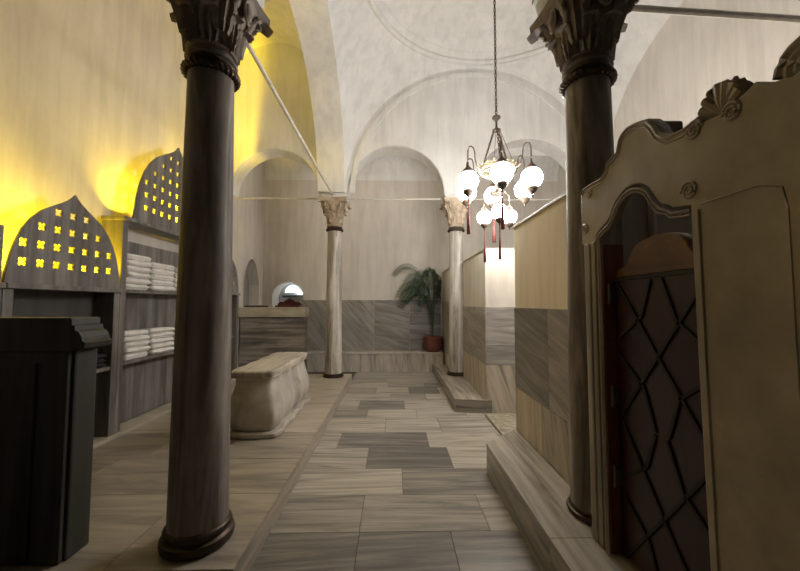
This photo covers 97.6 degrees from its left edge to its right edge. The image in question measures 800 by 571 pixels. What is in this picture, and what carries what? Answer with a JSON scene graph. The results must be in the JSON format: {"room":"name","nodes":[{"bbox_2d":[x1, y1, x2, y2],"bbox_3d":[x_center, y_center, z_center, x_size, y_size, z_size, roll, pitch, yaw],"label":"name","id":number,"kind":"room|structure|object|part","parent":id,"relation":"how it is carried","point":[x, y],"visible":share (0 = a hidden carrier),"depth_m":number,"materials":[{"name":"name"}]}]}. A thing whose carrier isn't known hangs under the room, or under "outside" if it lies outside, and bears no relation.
{"room":"spa","nodes":[
{"label":"spa","id":0,"kind":"room"},
{"bbox_2d":[0,0,243,423],"bbox_3d":[-3.144,-1.963,2.654,0.300,7.300,8.400,0,-3,-1],"label":"wall","id":1,"kind":"structure","parent":0,"point":[92,92],"depth_m":3.38,"materials":[{"name":"paint"}]},
{"bbox_2d":[0,374,351,570],"bbox_3d":[-1.939,1.599,4.099,2.165,0.160,4.820,0,-3,-1],"label":"platform","id":2,"kind":"object","parent":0,"point":[129,484],"visible":0.42,"depth_m":2.47,"materials":[{"name":"stone"}]},
{"bbox_2d":[0,224,6,312],"bbox_3d":[-2.843,0.475,1.887,0.240,1.849,1.035,0,-3,-1],"label":"shelf unit","id":3,"kind":"object","parent":2,"relation":"on","point":[2,284],"visible":1,"depth_m":2.42,"materials":[{"name":"wood"}]},
{"bbox_3d":[-2.866,0.702,2.357,0.210,1.374,0.070,0,-3,-1],"label":"panel","id":4,"kind":"part","parent":3,"relation":"part of","materials":[{"name":"grey wood"}]},
{"bbox_3d":[-2.764,-0.251,1.931,0.022,0.395,1.005,0,-3,-1],"label":"pierced panel","id":5,"kind":"part","parent":3,"relation":"part of","materials":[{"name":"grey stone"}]},
{"bbox_2d":[0,317,112,565],"bbox_3d":[-2.144,0.784,1.844,1.058,1.228,0.182,0,-3,-1],"label":"reception desk","id":6,"kind":"object","parent":2,"relation":"on","point":[48,365],"visible":1,"depth_m":1.78,"materials":[{"name":"dark wood"}]},
{"bbox_3d":[-1.871,0.879,1.759,0.040,0.970,0.014,0,-3,-1],"label":"panel moulding","id":7,"kind":"part","parent":6,"relation":"part of","materials":[{"name":"wood"}]},
{"bbox_2d":[0,195,122,448],"bbox_3d":[-2.861,0.340,2.938,0.240,2.230,1.040,0,-3,-1],"label":"shelf unit","id":8,"kind":"object","parent":2,"relation":"on","point":[19,298],"visible":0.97,"depth_m":3.00,"materials":[{"name":"grey wood"},{"name":"wood"}]},
{"bbox_3d":[-2.868,0.706,2.432,0.210,1.374,0.070,0,-3,-1],"label":"panel","id":9,"kind":"part","parent":8,"relation":"part of","materials":[{"name":"grey wood"}]},
{"bbox_3d":[-2.963,0.732,2.915,0.012,1.373,0.898,0,-3,-1],"label":"panel","id":10,"kind":"part","parent":8,"relation":"part of","materials":[{"name":"grey wood"}]},
{"bbox_3d":[-2.782,-0.384,2.977,0.022,0.780,1.030,0,-3,-1],"label":"pierced panel","id":11,"kind":"part","parent":8,"relation":"part of","materials":[{"name":"grey wood"}]},
{"bbox_2d":[97,363,105,367],"bbox_3d":[-2.872,0.744,3.131,0.175,0.042,0.400,0,-3,-1],"label":"folded cloth","id":12,"kind":"object","parent":8,"relation":"on","point":[99,365],"visible":0.15,"depth_m":3.29,"materials":[{"name":"fabric"}]},
{"bbox_2d":[97,359,105,363],"bbox_3d":[-2.873,0.702,3.134,0.177,0.042,0.400,0,-3,-1],"label":"folded cloth","id":13,"kind":"object","parent":12,"relation":"on","point":[98,360],"visible":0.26,"depth_m":3.28,"materials":[{"name":"fabric"}]},
{"bbox_2d":[97,354,106,358],"bbox_3d":[-2.871,0.660,3.136,0.176,0.042,0.400,0,-3,-1],"label":"folded cloth","id":14,"kind":"object","parent":13,"relation":"on","point":[99,356],"visible":0.21,"depth_m":3.29,"materials":[{"name":"fabric"}]},
{"bbox_3d":[-2.871,0.772,2.914,0.180,0.035,0.898,0,-3,-1],"label":"shelf","id":15,"kind":"part","parent":8,"relation":"part of","materials":[{"name":"wood"}]},
{"bbox_3d":[-2.884,0.758,3.401,0.210,1.374,0.070,0,-3,-1],"label":"panel","id":16,"kind":"part","parent":8,"relation":"part of","materials":[{"name":"wood"}]},
{"bbox_2d":[101,148,182,436],"bbox_3d":[-2.883,-0.113,4.266,0.240,3.274,1.595,0,-3,-1],"label":"shelf unit","id":17,"kind":"object","parent":2,"relation":"on","point":[143,384],"visible":0.59,"depth_m":4.02,"materials":[{"name":"grey wood"},{"name":"wood"}]},
{"bbox_3d":[-2.886,0.395,3.495,0.210,2.109,0.070,0,-3,-1],"label":"panel","id":18,"kind":"part","parent":17,"relation":"part of","materials":[{"name":"grey wood"}]},
{"bbox_2d":[123,351,147,360],"bbox_3d":[-2.880,0.748,3.734,0.172,0.058,0.340,0,-3,-3],"label":"folded towel","id":19,"kind":"object","parent":17,"relation":"on","point":[142,353],"visible":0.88,"depth_m":3.71,"materials":[{"name":"white fabric"}]},
{"bbox_2d":[123,346,150,353],"bbox_3d":[-2.873,0.689,3.752,0.181,0.059,0.341,0,-3,-2],"label":"folded towel","id":20,"kind":"object","parent":19,"relation":"on","point":[131,350],"visible":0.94,"depth_m":3.71,"materials":[{"name":"white fabric"}]},
{"bbox_2d":[123,340,149,348],"bbox_3d":[-2.886,0.629,3.755,0.183,0.059,0.356,0,-3,-1],"label":"folded towel","id":21,"kind":"object","parent":20,"relation":"on","point":[143,342],"visible":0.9,"depth_m":3.73,"materials":[{"name":"white fabric"}]},
{"bbox_2d":[123,335,149,342],"bbox_3d":[-2.868,0.568,3.739,0.182,0.059,0.359,0,-3,-2],"label":"folded towel","id":22,"kind":"object","parent":21,"relation":"on","point":[139,337],"visible":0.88,"depth_m":3.71,"materials":[{"name":"white fabric"}]},
{"bbox_2d":[124,330,148,336],"bbox_3d":[-2.888,0.508,3.746,0.172,0.059,0.358,0,-3,-2],"label":"folded towel","id":23,"kind":"object","parent":22,"relation":"on","point":[127,333],"visible":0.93,"depth_m":3.72,"materials":[{"name":"white fabric"}]},
{"bbox_2d":[126,284,148,289],"bbox_3d":[-2.884,0.017,3.747,0.183,0.062,0.359,0,-3,-3],"label":"folded towel","id":24,"kind":"object","parent":17,"relation":"on","point":[128,286],"visible":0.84,"depth_m":3.74,"materials":[{"name":"white fabric"}]},
{"bbox_2d":[126,277,150,284],"bbox_3d":[-2.881,-0.046,3.748,0.182,0.060,0.360,0,-3,-2],"label":"folded towel","id":25,"kind":"object","parent":24,"relation":"on","point":[128,280],"visible":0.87,"depth_m":3.74,"materials":[{"name":"white fabric"}]},
{"bbox_2d":[126,272,150,278],"bbox_3d":[-2.870,-0.109,3.765,0.182,0.062,0.347,0,-3,-2],"label":"folded towel","id":26,"kind":"object","parent":25,"relation":"on","point":[136,275],"visible":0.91,"depth_m":3.74,"materials":[{"name":"white fabric"}]},
{"bbox_2d":[126,265,150,272],"bbox_3d":[-2.873,-0.172,3.759,0.182,0.060,0.342,0,-3,-1],"label":"folded towel","id":27,"kind":"object","parent":26,"relation":"on","point":[129,268],"visible":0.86,"depth_m":3.73,"materials":[{"name":"white fabric"}]},
{"bbox_2d":[127,259,151,267],"bbox_3d":[-2.871,-0.235,3.761,0.178,0.062,0.357,0,-3,0],"label":"folded towel","id":28,"kind":"object","parent":27,"relation":"on","point":[136,263],"visible":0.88,"depth_m":3.76,"materials":[{"name":"white fabric"}]},
{"bbox_2d":[127,253,150,261],"bbox_3d":[-2.877,-0.298,3.769,0.172,0.062,0.347,0,-3,0],"label":"folded towel","id":29,"kind":"object","parent":28,"relation":"on","point":[129,256],"visible":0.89,"depth_m":3.76,"materials":[{"name":"white fabric"}]},
{"bbox_3d":[-2.893,0.822,4.226,0.180,0.035,1.433,0,-3,-1],"label":"shelf","id":30,"kind":"part","parent":17,"relation":"part of","materials":[{"name":"wood"}]},
{"bbox_3d":[-2.986,0.514,4.241,0.012,1.949,1.433,0,-3,-1],"label":"panel","id":31,"kind":"part","parent":17,"relation":"part of","materials":[{"name":"wood"}]},
{"bbox_3d":[-2.893,0.093,4.265,0.180,0.035,1.433,0,-3,-1],"label":"shelf","id":32,"kind":"part","parent":17,"relation":"part of","materials":[{"name":"grey wood"}]},
{"bbox_3d":[-2.806,-1.200,4.402,0.022,1.090,1.430,0,-3,-1],"label":"pierced panel","id":33,"kind":"part","parent":17,"relation":"part of","materials":[{"name":"grey wood"}]},
{"bbox_2d":[147,346,173,354],"bbox_3d":[-2.875,0.770,4.151,0.181,0.059,0.380,0,-3,-2],"label":"folded towel","id":34,"kind":"object","parent":17,"relation":"on","point":[170,348],"visible":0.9,"depth_m":4.09,"materials":[{"name":"white fabric"}]},
{"bbox_2d":[144,341,173,349],"bbox_3d":[-2.886,0.711,4.170,0.179,0.057,0.380,0,-3,0],"label":"folded towel","id":35,"kind":"object","parent":34,"relation":"on","point":[170,343],"visible":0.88,"depth_m":4.13,"materials":[{"name":"white fabric"}]},
{"bbox_2d":[147,337,173,343],"bbox_3d":[-2.889,0.650,4.158,0.180,0.058,0.382,0,-3,1],"label":"folded towel","id":36,"kind":"object","parent":35,"relation":"on","point":[162,339],"visible":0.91,"depth_m":4.11,"materials":[{"name":"white fabric"}]},
{"bbox_2d":[143,332,173,338],"bbox_3d":[-2.896,0.591,4.176,0.180,0.059,0.380,0,-3,-2],"label":"folded towel","id":37,"kind":"object","parent":36,"relation":"on","point":[163,334],"visible":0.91,"depth_m":4.11,"materials":[{"name":"white fabric"}]},
{"bbox_2d":[138,327,174,332],"bbox_3d":[-2.893,0.531,4.176,0.182,0.059,0.398,0,-3,0],"label":"folded towel","id":38,"kind":"object","parent":37,"relation":"on","point":[153,329],"visible":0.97,"depth_m":4.11,"materials":[{"name":"white fabric"}]},
{"bbox_2d":[147,285,175,291],"bbox_3d":[-2.883,0.038,4.175,0.180,0.065,0.382,0,-3,1],"label":"folded towel","id":39,"kind":"object","parent":17,"relation":"on","point":[151,287],"visible":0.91,"depth_m":4.10,"materials":[{"name":"white fabric"}]},
{"bbox_2d":[147,279,174,285],"bbox_3d":[-2.881,-0.029,4.157,0.181,0.064,0.390,0,-3,-2],"label":"folded towel","id":40,"kind":"object","parent":39,"relation":"on","point":[153,282],"visible":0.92,"depth_m":4.12,"materials":[{"name":"white fabric"}]},
{"bbox_2d":[149,274,174,280],"bbox_3d":[-2.883,-0.095,4.173,0.182,0.064,0.379,0,-3,-1],"label":"folded towel","id":41,"kind":"object","parent":40,"relation":"on","point":[153,276],"visible":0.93,"depth_m":4.14,"materials":[{"name":"white fabric"}]},
{"bbox_2d":[144,268,174,275],"bbox_3d":[-2.886,-0.160,4.177,0.180,0.065,0.383,0,-3,-1],"label":"folded towel","id":42,"kind":"object","parent":41,"relation":"on","point":[153,270],"visible":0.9,"depth_m":4.12,"materials":[{"name":"white fabric"}]},
{"bbox_2d":[148,262,174,270],"bbox_3d":[-2.887,-0.227,4.177,0.179,0.064,0.392,0,-3,1],"label":"folded towel","id":43,"kind":"object","parent":42,"relation":"on","point":[154,265],"visible":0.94,"depth_m":4.14,"materials":[{"name":"white fabric"}]},
{"bbox_2d":[157,0,272,560],"bbox_3d":[-1.120,-0.238,2.026,0.562,3.290,0.562,0,-3,-1],"label":"marble column","id":44,"kind":"structure","parent":2,"relation":"on","point":[216,35],"depth_m":1.92,"materials":[{"name":"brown stone"}]},
{"bbox_2d":[231,259,240,381],"bbox_3d":[-2.906,0.499,5.577,0.240,2.190,1.080,0,-3,-1],"label":"shelf unit","id":45,"kind":"object","parent":2,"relation":"on","point":[235,289],"visible":0.16,"depth_m":6.03,"materials":[{"name":"wood"}]},
{"bbox_3d":[-2.930,0.878,6.063,0.210,1.414,0.070,0,-3,-1],"label":"panel","id":46,"kind":"part","parent":45,"relation":"part of","materials":[{"name":"wood"}]},
{"bbox_3d":[-2.829,-0.239,5.713,0.022,0.700,0.870,0,-3,-1],"label":"pierced panel","id":47,"kind":"part","parent":45,"relation":"part of","materials":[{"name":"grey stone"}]},
{"bbox_2d":[230,352,309,439],"bbox_3d":[-1.461,1.195,4.088,0.562,0.645,1.458,0,-3,-1],"label":"stone bench","id":48,"kind":"object","parent":2,"relation":"on","point":[268,393],"visible":0.98,"depth_m":3.44,"materials":[{"name":"beige stone"}]},
{"bbox_3d":[-1.461,0.913,4.103,0.458,0.080,1.414,0,-3,-1],"label":"lid","id":49,"kind":"part","parent":48,"relation":"part of","materials":[{"name":"stone"}]},
{"bbox_2d":[318,193,350,377],"bbox_3d":[-1.199,-0.009,6.375,0.562,3.290,0.562,0,-3,-1],"label":"marble column","id":50,"kind":"structure","parent":2,"relation":"on","point":[335,207],"depth_m":6.26,"materials":[{"name":"beige stone"}]},
{"bbox_2d":[240,162,265,317],"bbox_3d":[-3.233,-1.705,7.521,0.310,7.300,1.350,0,-3,-1],"label":"wall","id":51,"kind":"structure","parent":0,"point":[252,275],"depth_m":7.51,"materials":[{"name":"paint"}]},
{"bbox_2d":[244,0,301,55],"bbox_3d":[-2.227,-4.141,4.397,1.590,0.795,3.980,0,-3,-1],"label":"ceiling","id":52,"kind":"structure","parent":0,"point":[279,12],"depth_m":5.95,"materials":[{"name":"paint"}]},
{"bbox_2d":[262,0,344,192],"bbox_3d":[-1.192,-3.643,4.389,0.480,3.760,3.970,0,-3,-1],"label":"arch","id":53,"kind":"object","parent":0,"point":[312,18],"depth_m":5.60,"materials":[{"name":"paint"}]},
{"bbox_2d":[247,43,332,195],"bbox_3d":[-1.173,-1.724,4.318,0.036,0.036,3.880,0,-3,-1],"label":"rod","id":54,"kind":"object","parent":53,"relation":"attached to","point":[249,46],"visible":0.65,"depth_m":3.42,"materials":[{"name":"paint"}]},
{"bbox_2d":[307,350,442,372],"bbox_3d":[-0.653,1.656,7.661,3.160,0.422,0.405,0,-3,-1],"label":"step","id":55,"kind":"structure","parent":0,"point":[386,360],"depth_m":7.49,"materials":[{"name":"stone"}]},
{"bbox_2d":[393,263,442,351],"bbox_3d":[0.379,0.472,7.669,1.128,1.958,0.537,0,-3,-1],"label":"potted palm","id":56,"kind":"object","parent":55,"relation":"on","point":[431,343],"visible":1,"depth_m":7.65,"materials":[{"name":"plant"}]},
{"bbox_2d":[423,336,442,351],"bbox_3d":[0.727,1.288,7.686,0.428,0.330,0.428,0,-3,-1],"label":"pot","id":57,"kind":"object","parent":56,"relation":"attached to","point":[431,343],"depth_m":7.52,"materials":[{"name":"ceramic"}]},
{"bbox_2d":[249,372,540,570],"bbox_3d":[0.369,1.654,3.199,7.150,0.135,9.750,0,-3,-1],"label":"floor","id":58,"kind":"structure","parent":0,"point":[397,479],"depth_m":2.67,"materials":[{"name":"tile"}]},
{"bbox_2d":[238,307,308,369],"bbox_3d":[-2.422,1.112,6.730,1.250,1.390,0.320,0,-3,-1],"label":"reception desk","id":59,"kind":"object","parent":58,"relation":"on","point":[264,331],"visible":0.73,"depth_m":6.62,"materials":[{"name":"stone"}]},
{"bbox_2d":[238,307,308,316],"bbox_3d":[-2.422,0.513,6.762,1.250,0.190,0.320,0,-3,-1],"label":"countertop","id":60,"kind":"structure","parent":59,"relation":"on","point":[243,311],"depth_m":6.60,"materials":[{"name":"stone"}]},
{"bbox_2d":[275,298,301,306],"bbox_3d":[-2.167,0.332,6.803,0.460,0.175,0.175,0,-3,-1],"label":"tray","id":61,"kind":"object","parent":59,"relation":"on","point":[289,302],"visible":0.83,"depth_m":6.86,"materials":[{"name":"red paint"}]},
{"bbox_2d":[432,364,491,413],"bbox_3d":[0.957,1.685,6.062,0.475,0.175,2.870,0,-3,-1],"label":"platform","id":62,"kind":"object","parent":58,"relation":"on","point":[463,397],"visible":0.75,"depth_m":5.05,"materials":[{"name":"stone"}]},
{"bbox_2d":[439,194,472,375],"bbox_3d":[1.035,-0.019,6.414,0.562,3.265,0.562,0,-3,-1],"label":"marble column","id":63,"kind":"structure","parent":62,"relation":"on","point":[453,208],"depth_m":6.30,"materials":[{"name":"beige stone"}]},
{"bbox_2d":[233,43,565,197],"bbox_3d":[0.316,-1.810,6.491,6.746,7.200,0.360,0,-3,-1],"label":"wall","id":64,"kind":"structure","parent":0,"point":[445,118],"depth_m":6.38,"materials":[{"name":"paint"}]},
{"bbox_2d":[233,143,316,176],"bbox_3d":[-2.246,-2.112,6.273,1.800,0.900,0.020,0,-3,-1],"label":"trim","id":65,"kind":"structure","parent":64,"relation":"attached to","point":[245,155],"depth_m":6.28,"materials":[{"name":"paint"}]},
{"bbox_2d":[233,197,318,199],"bbox_3d":[-2.259,-1.598,6.426,1.580,0.032,0.032,0,-3,-1],"label":"rod","id":66,"kind":"object","parent":64,"relation":"attached to","point":[233,197],"visible":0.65,"depth_m":6.41,"materials":[{"name":"paint"}]},
{"bbox_2d":[349,198,441,199],"bbox_3d":[-0.084,-1.596,6.463,1.710,0.032,0.032,0,-3,-1],"label":"rod","id":67,"kind":"object","parent":64,"relation":"attached to","point":[349,198],"visible":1,"depth_m":6.45,"materials":[{"name":"paint"}]},
{"bbox_2d":[345,140,449,193],"bbox_3d":[-0.076,-2.150,6.312,1.960,0.980,0.020,0,-3,-1],"label":"trim","id":68,"kind":"structure","parent":64,"relation":"attached to","point":[377,145],"depth_m":6.32,"materials":[{"name":"paint"}]},
{"bbox_2d":[350,72,564,192],"bbox_3d":[1.354,-2.783,6.362,4.500,2.250,0.035,0,-3,-1],"label":"trim","id":69,"kind":"structure","parent":64,"relation":"attached to","point":[550,102],"depth_m":6.39,"materials":[{"name":"paint"}]},
{"bbox_2d":[367,0,547,64],"bbox_3d":[1.388,-4.215,4.463,3.920,0.200,3.920,0,-3,-1],"label":"trim","id":70,"kind":"structure","parent":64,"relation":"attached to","point":[374,7],"depth_m":6.10,"materials":[{"name":"paint"}]},
{"bbox_2d":[473,199,553,200],"bbox_3d":[2.345,-1.594,6.504,2.070,0.032,0.032,0,-3,-1],"label":"rod","id":71,"kind":"object","parent":64,"relation":"attached to","point":[473,199],"visible":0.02,"depth_m":6.50,"materials":[{"name":"paint"}]},
{"bbox_2d":[265,0,537,5],"bbox_3d":[0.390,-3.757,2.248,6.746,3.760,0.360,0,-3,-1],"label":"wall","id":72,"kind":"structure","parent":0,"point":[534,2],"depth_m":2.31,"materials":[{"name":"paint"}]},
{"bbox_2d":[631,4,799,22],"bbox_3d":[2.504,-1.921,2.496,2.500,0.104,0.044,0,-3,-6],"label":"rod","id":73,"kind":"object","parent":72,"relation":"attached to","point":[650,9],"visible":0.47,"depth_m":2.45,"materials":[{"name":"paint"}]},
{"bbox_2d":[263,180,557,351],"bbox_3d":[0.284,-0.865,8.263,6.750,5.700,0.500,0,-3,-1],"label":"wall","id":74,"kind":"structure","parent":0,"point":[379,236],"depth_m":8.01,"materials":[{"name":"paint"}]},
{"bbox_2d":[280,283,302,302],"bbox_3d":[-2.543,0.351,8.338,0.680,0.840,0.115,0,-3,-1],"label":"window","id":75,"kind":"structure","parent":74,"relation":"in","point":[292,291],"depth_m":8.39,"materials":[{"name":"white glass"}]},
{"bbox_3d":[-2.584,0.081,8.394,0.340,0.185,0.010,0,-3,-1],"label":"pane","id":76,"kind":"part","parent":75,"relation":"part of","materials":[{"name":"white glass"}]},
{"bbox_3d":[-2.514,0.201,8.352,0.500,0.060,0.086,0,-3,-1],"label":"sill","id":77,"kind":"part","parent":75,"relation":"part of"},
{"bbox_2d":[301,300,440,350],"bbox_3d":[0.264,1.098,7.903,6.596,1.537,0.012,0,-3,-1],"label":"wall paneling","id":78,"kind":"structure","parent":74,"relation":"attached to","point":[367,325],"depth_m":7.89,"materials":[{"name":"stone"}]},
{"bbox_2d":[264,148,558,180],"bbox_3d":[0.301,-2.775,7.418,6.750,0.626,1.390,0,-3,-1],"label":"ceiling","id":79,"kind":"structure","parent":0,"point":[395,167],"depth_m":8.03,"materials":[{"name":"paint"}]},
{"bbox_2d":[442,268,448,366],"bbox_3d":[1.029,0.747,7.240,0.157,2.172,1.382,0,-3,-1],"label":"wall","id":80,"kind":"structure","parent":0,"point":[445,274],"depth_m":7.39,"materials":[{"name":"beige paint"}]},
{"bbox_2d":[462,250,486,399],"bbox_3d":[1.189,0.544,5.457,0.119,2.035,1.510,0,-3,-1],"label":"wall","id":81,"kind":"structure","parent":0,"point":[474,313],"depth_m":5.31,"materials":[{"name":"beige paint"}]},
{"bbox_2d":[482,248,515,412],"bbox_3d":[2.425,0.597,4.780,2.569,2.212,0.139,0,-3,-1],"label":"wall","id":82,"kind":"structure","parent":0,"point":[498,275],"depth_m":4.69,"materials":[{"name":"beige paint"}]},
{"bbox_2d":[327,0,683,179],"bbox_3d":[1.388,-3.299,4.415,4.690,3.076,3.980,0,-3,-1],"label":"ceiling","id":83,"kind":"structure","parent":0,"point":[373,65],"depth_m":5.83,"materials":[{"name":"paint"}]},
{"bbox_2d":[457,0,542,261],"bbox_3d":[1.193,-2.562,4.362,1.023,4.541,1.062,0,-3,-1],"label":"chandelier","id":84,"kind":"object","parent":83,"relation":"hanging from","point":[502,171],"visible":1,"depth_m":4.13,"materials":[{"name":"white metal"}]},
{"bbox_3d":[0.869,-1.212,4.551,0.244,0.244,0.244,0,-3,-1],"label":"globe","id":85,"kind":"part","parent":84,"relation":"part of"},
{"bbox_3d":[0.806,-1.233,4.142,0.244,0.244,0.244,0,-3,-1],"label":"globe","id":86,"kind":"part","parent":84,"relation":"part of"},
{"bbox_3d":[0.905,-1.533,4.196,0.227,0.281,0.016,1,-3,-21],"label":"arm","id":87,"kind":"part","parent":84,"relation":"part of","materials":[{"name":"gold metal"}]},
{"bbox_3d":[1.056,-0.850,4.381,0.181,0.181,0.181,0,-3,-1],"label":"globe","id":88,"kind":"part","parent":84,"relation":"part of"},
{"bbox_3d":[1.095,-1.676,4.380,0.180,0.490,0.032,-2,-4,33],"label":"support chain","id":89,"kind":"part","parent":84,"relation":"part of","materials":[{"name":"gold metal"}]},
{"bbox_3d":[1.256,-1.204,4.701,0.244,0.244,0.244,0,-3,-1],"label":"globe","id":90,"kind":"part","parent":84,"relation":"part of"},
{"bbox_3d":[1.193,-3.447,4.409,0.029,2.679,0.029,-3,-4,44],"label":"chain","id":91,"kind":"part","parent":84,"relation":"part of","materials":[{"name":"gold metal"}]},
{"bbox_3d":[1.193,-1.255,4.293,0.200,0.340,0.200,0,-3,-1],"label":"central stem","id":92,"kind":"part","parent":84,"relation":"part of","materials":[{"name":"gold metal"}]},
{"bbox_3d":[1.186,-1.686,4.199,0.032,0.490,0.180,0,-3,3],"label":"support chain","id":93,"kind":"part","parent":84,"relation":"part of","materials":[{"name":"gold metal"}]},
{"bbox_3d":[1.165,-0.865,4.100,0.181,0.181,0.181,0,-3,-1],"label":"globe","id":94,"kind":"part","parent":84,"relation":"part of"},
{"bbox_3d":[1.146,-1.543,4.003,0.016,0.281,0.228,0,-3,9],"label":"arm","id":95,"kind":"part","parent":84,"relation":"part of","materials":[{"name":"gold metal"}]},
{"bbox_3d":[1.130,-1.247,3.882,0.244,0.244,0.244,0,-3,-1],"label":"globe","id":96,"kind":"part","parent":84,"relation":"part of"},
{"bbox_3d":[1.298,-1.677,4.369,0.180,0.490,0.032,2,-3,-27],"label":"support chain","id":97,"kind":"part","parent":84,"relation":"part of","materials":[{"name":"gold metal"}]},
{"bbox_3d":[1.356,-0.852,4.335,0.181,0.181,0.181,0,-3,-1],"label":"globe","id":98,"kind":"part","parent":84,"relation":"part of"},
{"bbox_3d":[1.481,-1.521,4.419,0.228,0.281,0.016,1,-3,-21],"label":"arm","id":99,"kind":"part","parent":84,"relation":"part of","materials":[{"name":"gold metal"}]},
{"bbox_3d":[1.580,-1.217,4.442,0.244,0.244,0.244,0,-3,-1],"label":"globe","id":100,"kind":"part","parent":84,"relation":"part of"},
{"bbox_3d":[1.434,-1.538,4.114,0.228,0.281,0.016,-2,-4,39],"label":"arm","id":101,"kind":"part","parent":84,"relation":"part of","materials":[{"name":"gold metal"}]},
{"bbox_3d":[1.516,-1.239,4.032,0.244,0.244,0.244,0,-3,-1],"label":"globe","id":102,"kind":"part","parent":84,"relation":"part of"},
{"bbox_2d":[486,429,593,570],"bbox_3d":[2.255,1.464,2.600,3.000,0.250,1.570,0,-3,-1],"label":"stone step","id":103,"kind":"structure","parent":0,"point":[533,492],"depth_m":2.28,"materials":[{"name":"stone"}]},
{"bbox_2d":[527,0,638,525],"bbox_3d":[1.149,-0.285,2.098,0.562,3.190,0.562,0,-3,-1],"label":"marble column","id":104,"kind":"structure","parent":103,"relation":"on","point":[582,36],"depth_m":2.03,"materials":[{"name":"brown stone"}]},
{"bbox_2d":[512,192,569,483],"bbox_3d":[1.192,0.365,2.814,0.144,1.957,1.187,0,-3,-1],"label":"wall","id":105,"kind":"structure","parent":0,"point":[540,239],"depth_m":2.75,"materials":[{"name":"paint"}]},
{"bbox_2d":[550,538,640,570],"bbox_3d":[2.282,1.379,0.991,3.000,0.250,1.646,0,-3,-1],"label":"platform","id":106,"kind":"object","parent":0,"point":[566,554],"visible":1,"depth_m":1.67,"materials":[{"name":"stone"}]},
{"bbox_2d":[580,36,799,570],"bbox_3d":[1.087,0.261,1.049,0.170,1.980,1.685,0,-3,-1],"label":"portal","id":107,"kind":"object","parent":106,"relation":"on","point":[736,165],"visible":0.98,"depth_m":1.05,"materials":[{"name":"beige wood"}]},
{"bbox_2d":[601,232,710,570],"bbox_3d":[1.071,0.523,1.420,0.108,1.495,0.655,0,-3,-1],"label":"door","id":108,"kind":"structure","parent":107,"relation":"attached to","point":[658,513],"depth_m":1.47,"materials":[{"name":"red wood"}]},
{"bbox_3d":[1.066,0.540,1.731,0.108,1.495,0.033,0,-3,-1],"label":"frame","id":109,"kind":"part","parent":108,"relation":"part of","materials":[{"name":"red wood"}]},
{"bbox_3d":[1.084,-0.044,1.423,0.046,0.015,0.600,0,-3,-1],"label":"rail","id":110,"kind":"part","parent":108,"relation":"part of","materials":[{"name":"brown wood"}]},
{"bbox_2d":[618,185,692,265],"bbox_3d":[2.519,0.340,2.078,2.450,1.940,0.100,0,-3,-1],"label":"wall","id":111,"kind":"structure","parent":0,"point":[633,224],"depth_m":2.05,"materials":[{"name":"paint"}]},
{"bbox_2d":[647,191,656,236],"bbox_3d":[1.466,0.381,1.993,0.042,1.850,0.044,0,-3,-1],"label":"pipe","id":112,"kind":"object","parent":111,"relation":"attached to","point":[652,216],"visible":0.09,"depth_m":2.02,"materials":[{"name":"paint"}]},
{"bbox_2d":[557,0,799,196],"bbox_3d":[3.893,-1.921,3.448,0.300,7.300,9.750,0,-3,-1],"label":"wall","id":113,"kind":"structure","parent":0,"point":[689,55],"depth_m":4.38,"materials":[{"name":"paint"}]}
]}

